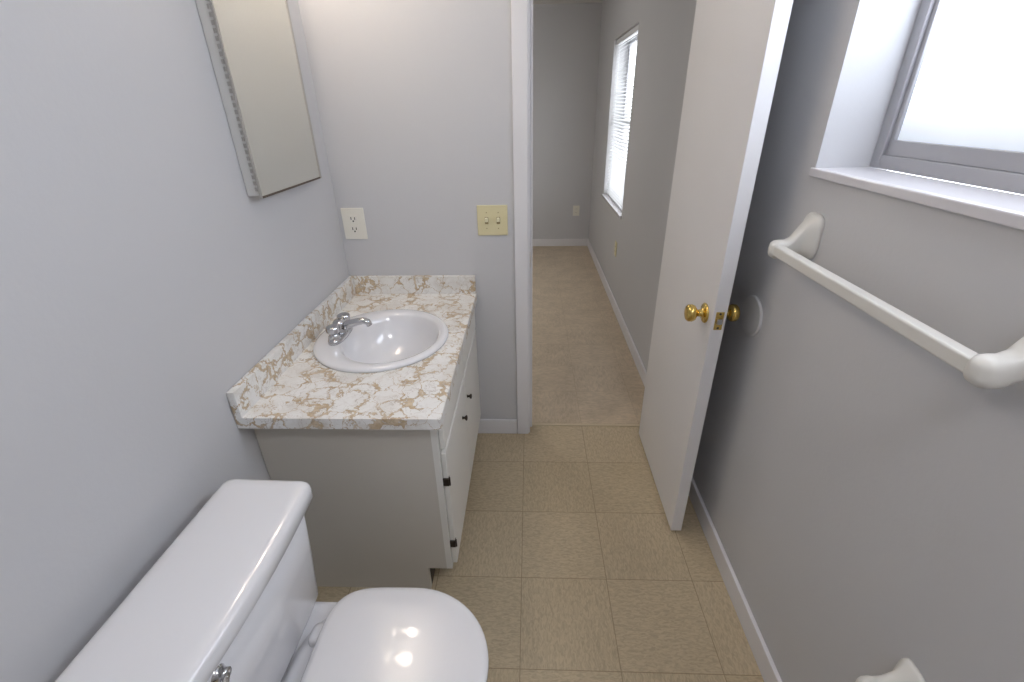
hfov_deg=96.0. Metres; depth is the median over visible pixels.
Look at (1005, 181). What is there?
frame
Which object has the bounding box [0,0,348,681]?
wall
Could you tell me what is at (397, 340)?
sink basin
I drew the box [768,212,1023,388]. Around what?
towel bar
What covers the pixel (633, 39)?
frame
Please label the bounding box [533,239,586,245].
baseboard
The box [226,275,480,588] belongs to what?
bathroom vanity
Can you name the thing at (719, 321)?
latch bolt
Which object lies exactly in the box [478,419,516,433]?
baseboard
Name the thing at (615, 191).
window
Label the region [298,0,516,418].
wall
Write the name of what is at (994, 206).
sill
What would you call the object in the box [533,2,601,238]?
wall
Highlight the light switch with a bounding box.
[477,205,507,234]
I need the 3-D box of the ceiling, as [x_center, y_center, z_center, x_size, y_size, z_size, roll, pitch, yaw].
[-0.859,-1.808,1.592,3.560,0.080,6.620,0,27,2]
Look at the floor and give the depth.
1.77 m
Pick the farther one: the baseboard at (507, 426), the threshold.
the threshold
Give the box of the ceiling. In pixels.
[533,0,603,3]
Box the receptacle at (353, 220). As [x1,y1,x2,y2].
[348,215,359,232]
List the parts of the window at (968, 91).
sash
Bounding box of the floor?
[316,246,763,681]
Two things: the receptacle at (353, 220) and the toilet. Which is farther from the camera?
the receptacle at (353, 220)
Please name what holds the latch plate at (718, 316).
attached to the door slab
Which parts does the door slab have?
knob, knob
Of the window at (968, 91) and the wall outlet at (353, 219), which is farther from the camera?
the wall outlet at (353, 219)
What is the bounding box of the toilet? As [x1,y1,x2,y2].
[55,479,488,681]
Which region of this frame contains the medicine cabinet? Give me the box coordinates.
[195,0,321,198]
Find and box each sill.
[601,194,621,218]
[809,167,1023,230]
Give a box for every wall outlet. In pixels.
[340,208,367,238]
[573,206,579,215]
[614,241,616,256]
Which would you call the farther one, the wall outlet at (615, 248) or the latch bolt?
the wall outlet at (615, 248)
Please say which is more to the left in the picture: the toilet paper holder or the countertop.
the countertop
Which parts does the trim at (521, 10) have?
door frame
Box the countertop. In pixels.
[235,294,475,429]
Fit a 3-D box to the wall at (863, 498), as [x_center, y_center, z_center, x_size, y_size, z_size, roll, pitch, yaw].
[0.857,-0.722,2.081,0.170,2.360,6.620,0,27,2]
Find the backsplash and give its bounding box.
[226,275,475,417]
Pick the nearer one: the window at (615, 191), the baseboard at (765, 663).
the baseboard at (765, 663)
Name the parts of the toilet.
tank lid, flush lever, tank, bowl, seat lid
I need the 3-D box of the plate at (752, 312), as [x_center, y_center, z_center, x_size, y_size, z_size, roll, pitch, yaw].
[0.743,-0.078,1.432,0.008,0.128,0.128,0,27,2]
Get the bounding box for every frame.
[620,34,637,157]
[870,0,1023,194]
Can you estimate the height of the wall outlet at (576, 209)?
0.115 m
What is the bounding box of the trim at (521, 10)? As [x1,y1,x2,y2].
[511,0,532,433]
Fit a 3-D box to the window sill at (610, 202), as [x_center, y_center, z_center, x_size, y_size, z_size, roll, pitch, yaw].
[0.894,-1.152,3.900,0.138,0.021,0.990,0,27,2]
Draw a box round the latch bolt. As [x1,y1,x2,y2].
[716,319,722,324]
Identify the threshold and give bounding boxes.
[532,423,639,425]
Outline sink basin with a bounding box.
[313,309,448,372]
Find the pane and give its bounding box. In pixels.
[621,42,636,164]
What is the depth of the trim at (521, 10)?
1.83 m
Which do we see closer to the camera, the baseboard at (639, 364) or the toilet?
the toilet
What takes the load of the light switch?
attached to the wall at (414, 97)
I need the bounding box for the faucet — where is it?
[326,312,371,345]
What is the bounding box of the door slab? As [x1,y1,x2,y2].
[639,0,792,530]
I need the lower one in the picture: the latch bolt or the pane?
the latch bolt
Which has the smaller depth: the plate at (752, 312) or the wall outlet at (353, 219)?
the plate at (752, 312)
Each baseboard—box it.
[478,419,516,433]
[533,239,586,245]
[587,239,646,386]
[689,477,781,681]
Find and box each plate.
[713,312,724,329]
[741,295,762,335]
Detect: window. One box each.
[607,24,638,210]
[886,0,1023,173]
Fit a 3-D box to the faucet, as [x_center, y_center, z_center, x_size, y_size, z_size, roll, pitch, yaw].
[-0.563,-0.051,1.623,0.148,0.069,0.160,0,27,2]
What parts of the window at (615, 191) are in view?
rail, head rail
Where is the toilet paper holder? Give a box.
[856,658,924,681]
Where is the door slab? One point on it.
(736, 49)
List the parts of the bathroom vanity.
frame, cabinet door, cabinet door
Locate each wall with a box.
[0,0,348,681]
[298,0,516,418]
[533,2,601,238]
[589,0,1023,681]
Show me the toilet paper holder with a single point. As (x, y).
(905, 670)
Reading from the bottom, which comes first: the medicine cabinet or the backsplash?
the backsplash

